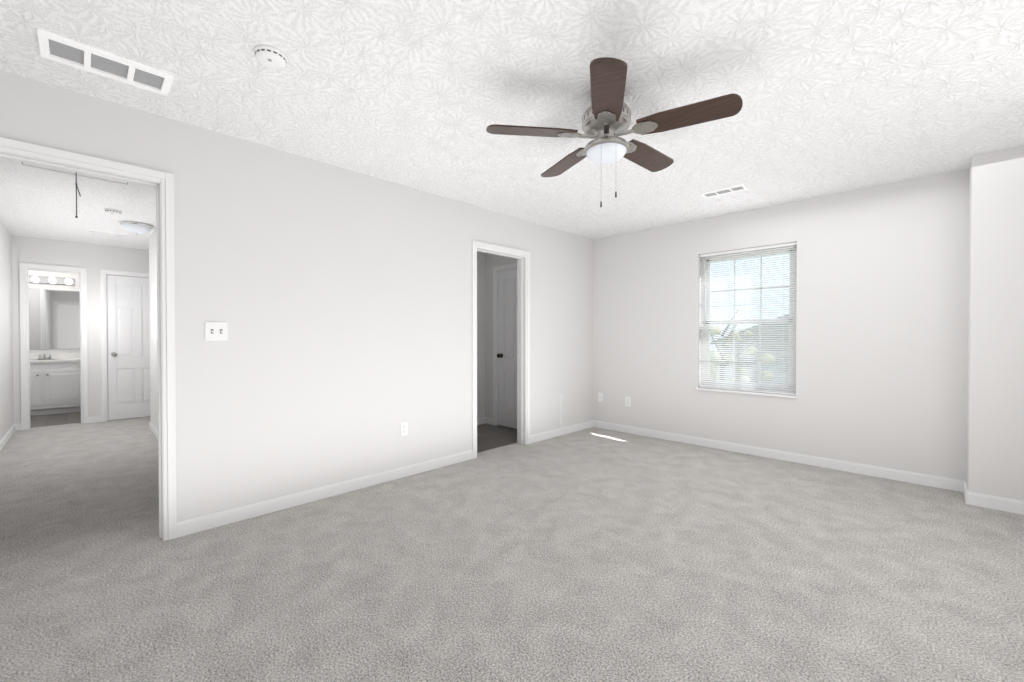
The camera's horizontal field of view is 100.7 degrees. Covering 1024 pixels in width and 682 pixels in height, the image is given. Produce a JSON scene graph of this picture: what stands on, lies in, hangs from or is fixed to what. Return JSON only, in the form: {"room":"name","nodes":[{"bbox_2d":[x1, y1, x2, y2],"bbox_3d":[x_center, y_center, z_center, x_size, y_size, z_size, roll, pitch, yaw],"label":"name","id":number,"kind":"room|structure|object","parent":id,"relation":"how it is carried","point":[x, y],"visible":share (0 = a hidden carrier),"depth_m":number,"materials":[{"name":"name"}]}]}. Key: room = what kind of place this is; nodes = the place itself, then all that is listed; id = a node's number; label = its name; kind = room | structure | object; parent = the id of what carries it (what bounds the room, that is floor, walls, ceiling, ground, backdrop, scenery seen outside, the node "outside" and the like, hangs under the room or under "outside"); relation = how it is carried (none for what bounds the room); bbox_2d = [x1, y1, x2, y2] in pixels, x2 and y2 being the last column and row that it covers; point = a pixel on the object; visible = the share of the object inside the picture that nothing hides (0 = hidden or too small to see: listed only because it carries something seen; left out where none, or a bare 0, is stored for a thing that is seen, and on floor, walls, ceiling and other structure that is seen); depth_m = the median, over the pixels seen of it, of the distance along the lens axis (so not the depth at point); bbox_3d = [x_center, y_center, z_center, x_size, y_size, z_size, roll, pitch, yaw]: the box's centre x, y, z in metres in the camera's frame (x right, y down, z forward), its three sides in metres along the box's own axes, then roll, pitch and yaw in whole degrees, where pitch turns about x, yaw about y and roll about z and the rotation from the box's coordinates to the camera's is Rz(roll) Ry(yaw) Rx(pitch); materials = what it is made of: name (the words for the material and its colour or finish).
{"room":"empty bedroom","nodes":[
{"label":"empty bedroom","id":0,"kind":"room"},
{"bbox_2d":[0,220,13,440],"bbox_3d":[-4.575,-0.079,3.570,5.000,2.440,0.120,1,1,45],"label":"wall","id":1,"kind":"structure","parent":0,"point":[6,379],"depth_m":4.84,"materials":[{"name":"white paint"}]},
{"bbox_2d":[0,416,1023,537],"bbox_3d":[-1.295,1.093,3.954,8.900,0.088,5.583,1,1,45],"label":"baseboard","id":2,"kind":"structure","parent":1,"relation":"attached to","point":[205,522],"depth_m":3.47,"materials":[{"name":"white wood"}]},
{"bbox_2d":[29,270,79,352],"bbox_3d":[-7.505,-0.111,6.666,0.120,2.440,1.720,1,1,45],"label":"wall","id":3,"kind":"structure","parent":0,"point":[75,277],"depth_m":6.78,"materials":[{"name":"white paint"}]},
{"bbox_2d":[29,276,73,284],"bbox_3d":[-7.333,-0.960,6.642,0.146,0.100,0.660,1,1,45],"label":"vanity light bar","id":4,"kind":"object","parent":3,"relation":"attached to","point":[49,280],"visible":0.75,"depth_m":6.69,"materials":[{"name":"white glass"}]},
{"bbox_2d":[29,288,79,348],"bbox_3d":[-7.383,-0.346,6.698,0.006,0.950,1.000,1,1,45],"label":"bathroom mirror","id":5,"kind":"object","parent":3,"relation":"attached to","point":[54,319],"visible":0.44,"depth_m":6.77,"materials":[{"name":"silver glass"}]},
{"bbox_2d":[12,235,148,423],"bbox_3d":[-5.487,-0.105,6.118,0.120,2.440,2.220,1,1,45],"label":"wall","id":6,"kind":"structure","parent":0,"point":[93,259],"depth_m":5.76,"materials":[{"name":"white paint"}]},
{"bbox_2d":[107,275,149,419],"bbox_3d":[-5.397,0.092,6.130,0.105,2.030,0.648,1,1,45],"label":"closet door","id":7,"kind":"structure","parent":6,"relation":"in","point":[128,326],"depth_m":6.07,"materials":[{"name":"white wood"}]},
{"bbox_2d":[149,228,157,429],"bbox_3d":[-2.756,-0.090,4.612,3.880,2.440,1.480,1,1,45],"label":"wall","id":8,"kind":"structure","parent":0,"point":[153,330],"depth_m":5.15,"materials":[{"name":"white paint"}]},
{"bbox_2d":[30,412,516,452],"bbox_3d":[-3.716,1.181,5.565,9.079,0.119,2.667,0,1,9],"label":"floor","id":9,"kind":"structure","parent":0,"point":[489,437],"depth_m":5.38,"materials":[{"name":"brown wood"}]},
{"bbox_2d":[30,352,80,415],"bbox_3d":[-7.170,0.651,6.498,0.595,0.920,1.210,1,1,45],"label":"vanity cabinet","id":10,"kind":"object","parent":9,"relation":"on","point":[54,383],"visible":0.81,"depth_m":6.42,"materials":[{"name":"white wood"}]},
{"bbox_2d":[0,70,592,521],"bbox_3d":[-0.947,-0.079,3.598,0.120,2.440,5.883,1,1,45],"label":"wall","id":11,"kind":"structure","parent":0,"point":[336,298],"depth_m":3.02,"materials":[{"name":"white paint"}]},
{"bbox_2d":[0,137,176,540],"bbox_3d":[-2.341,0.095,2.190,0.150,2.117,0.932,1,1,45],"label":"door frame","id":12,"kind":"structure","parent":11,"relation":"attached to","point":[162,183],"depth_m":2.45,"materials":[{"name":"white wood"}]},
{"bbox_2d":[205,322,227,340],"bbox_3d":[-1.821,-0.059,2.616,0.019,0.116,0.116,1,1,45],"label":"switch plate","id":13,"kind":"object","parent":11,"relation":"attached to","point":[216,331],"visible":1,"depth_m":2.62,"materials":[{"name":"white plastic"}]},
{"bbox_2d":[400,421,407,435],"bbox_3d":[-0.904,0.736,3.557,0.009,0.115,0.070,1,1,45],"label":"outlet","id":14,"kind":"object","parent":11,"relation":"attached to","point":[403,428],"visible":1,"depth_m":3.55,"materials":[{"name":"white plastic"}]},
{"bbox_2d":[472,240,529,458],"bbox_3d":[-0.141,0.083,4.413,0.150,2.098,0.813,1,1,45],"label":"door frame","id":15,"kind":"structure","parent":11,"relation":"attached to","point":[522,265],"depth_m":4.63,"materials":[{"name":"white wood"}]},
{"bbox_2d":[560,395,561,427],"bbox_3d":[0.584,0.844,5.059,0.014,0.387,0.028,1,1,45],"label":"cover","id":16,"kind":"object","parent":11,"relation":"attached to","point":[561,411],"visible":1,"depth_m":5.05,"materials":[{"name":"white"}]},
{"bbox_2d":[477,251,484,417],"bbox_3d":[-0.775,-0.098,5.420,0.120,2.440,2.455,1,1,45],"label":"wall","id":17,"kind":"structure","parent":0,"point":[480,255],"depth_m":5.70,"materials":[{"name":"white paint"}]},
{"bbox_2d":[485,253,516,417],"bbox_3d":[0.050,-0.098,5.429,1.040,2.440,0.120,1,1,45],"label":"wall","id":18,"kind":"structure","parent":0,"point":[487,263],"depth_m":5.69,"materials":[{"name":"white paint"}]},
{"bbox_2d":[497,269,516,428],"bbox_3d":[0.063,0.100,5.338,0.724,2.030,0.105,1,1,45],"label":"door","id":19,"kind":"structure","parent":18,"relation":"in","point":[507,348],"depth_m":5.48,"materials":[{"name":"white wood"}]},
{"bbox_2d":[0,416,1023,681],"bbox_3d":[-1.285,1.197,3.945,9.170,0.120,5.883,1,1,45],"label":"floor","id":20,"kind":"structure","parent":0,"point":[594,554],"depth_m":2.10,"materials":[{"name":"grey carpet"}]},
{"bbox_2d":[0,0,1023,249],"bbox_3d":[-2.111,-1.368,4.420,11.050,0.120,6.333,1,1,45],"label":"ceiling","id":21,"kind":"structure","parent":0,"point":[838,96],"depth_m":2.18,"materials":[{"name":"white paint"}]},
{"bbox_2d":[9,160,136,217],"bbox_3d":[-2.931,-1.113,2.861,1.320,0.358,0.680,1,1,45],"label":"attic hatch","id":22,"kind":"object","parent":21,"relation":"attached to","point":[60,171],"depth_m":3.24,"materials":[{"name":"white wood"}]},
{"bbox_2d":[37,28,173,95],"bbox_3d":[-1.866,-1.275,1.967,0.220,0.016,0.440,1,1,45],"label":"ceiling vent","id":23,"kind":"object","parent":21,"relation":"in","point":[61,49],"visible":1,"depth_m":1.95,"materials":[{"name":"white metal"}]},
{"bbox_2d":[86,229,128,236],"bbox_3d":[-4.916,-1.311,5.161,0.130,0.009,0.370,1,1,45],"label":"ceiling vent","id":24,"kind":"object","parent":21,"relation":"in","point":[108,233],"visible":1,"depth_m":5.16,"materials":[{"name":"white"}]},
{"bbox_2d":[104,208,121,214],"bbox_3d":[-3.985,-1.286,4.240,0.134,0.039,0.134,1,1,45],"label":"smoke detector","id":25,"kind":"object","parent":21,"relation":"attached to","point":[113,211],"visible":1,"depth_m":4.20,"materials":[{"name":"white plastic"}]},
{"bbox_2d":[120,221,152,234],"bbox_3d":[-4.221,-1.255,4.770,0.280,0.112,0.280,1,1,45],"label":"light","id":26,"kind":"object","parent":21,"relation":"attached to","point":[137,228],"visible":1,"depth_m":4.70,"materials":[{"name":"white glass"}]},
{"bbox_2d":[253,45,287,69],"bbox_3d":[-1.081,-1.263,1.901,0.134,0.039,0.134,1,1,45],"label":"smoke detector","id":27,"kind":"object","parent":21,"relation":"attached to","point":[271,57],"visible":0.98,"depth_m":1.87,"materials":[{"name":"white plastic"}]},
{"bbox_2d":[486,57,742,206],"bbox_3d":[0.523,-0.974,2.219,1.189,0.624,1.155,1,1,45],"label":"ceiling fan","id":28,"kind":"object","parent":21,"relation":"hanging from","point":[606,119],"visible":1,"depth_m":2.09,"materials":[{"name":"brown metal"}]},
{"bbox_2d":[700,184,748,197],"bbox_3d":[1.838,-1.296,3.676,0.350,0.009,0.140,1,1,45],"label":"ceiling vent","id":29,"kind":"object","parent":21,"relation":"in","point":[728,190],"visible":1,"depth_m":3.66,"materials":[{"name":"white metal"}]},
{"bbox_2d":[593,168,968,480],"bbox_3d":[2.509,-0.086,4.211,4.170,2.440,0.150,1,1,45],"label":"wall","id":30,"kind":"structure","parent":0,"point":[881,320],"depth_m":3.77,"materials":[{"name":"white paint"}]},
{"bbox_2d":[598,393,602,401],"bbox_3d":[1.137,0.727,5.463,0.070,0.115,0.012,1,1,45],"label":"outlet","id":31,"kind":"object","parent":30,"relation":"attached to","point":[600,397],"visible":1,"depth_m":5.46,"materials":[{"name":"white plastic"}]},
{"bbox_2d":[625,396,629,405],"bbox_3d":[1.416,0.740,5.189,0.070,0.115,0.009,1,1,45],"label":"outlet","id":32,"kind":"object","parent":30,"relation":"attached to","point":[627,401],"visible":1,"depth_m":5.19,"materials":[{"name":"white plastic"}]},
{"bbox_2d":[696,245,796,397],"bbox_3d":[2.378,-0.202,4.320,0.923,1.465,0.167,1,1,45],"label":"window unit","id":33,"kind":"structure","parent":30,"relation":"in","point":[747,310],"depth_m":4.32,"materials":[{"name":"white plastic"}]},
{"bbox_2d":[699,242,796,394],"bbox_3d":[2.359,-0.213,4.300,0.887,1.439,0.040,1,1,45],"label":"window blind","id":34,"kind":"object","parent":33,"relation":"attached to","point":[735,360],"visible":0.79,"depth_m":4.27,"materials":[{"name":"white plastic"}]},
{"bbox_2d":[966,145,1023,500],"bbox_3d":[3.521,-0.072,2.884,0.565,2.440,0.313,1,1,45],"label":"wall","id":35,"kind":"structure","parent":0,"point":[995,408],"depth_m":2.89,"materials":[{"name":"white paint"}]},
{"label":"outside","id":36,"kind":"structure","parent":0,"visible":0},
{"bbox_3d":[27.900,4.096,32.706,80.000,0.100,74.317,1,1,45],"label":"ground","id":37,"kind":"structure","parent":36,"visible":0},
{"bbox_2d":[710,310,774,381],"bbox_3d":[3.749,0.996,13.938,8.458,6.479,6.923,1,1,45],"label":"trees","id":38,"kind":"object","parent":37,"relation":"on","point":[732,355],"depth_m":11.78,"materials":[{"name":"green plant"}]},
{"bbox_2d":[710,315,788,383],"bbox_3d":[14.097,1.262,16.311,9.400,5.900,9.800,1,1,45],"label":"house","id":39,"kind":"structure","parent":37,"relation":"on","point":[762,350],"depth_m":14.93,"materials":[{"name":"grey"}]}
]}

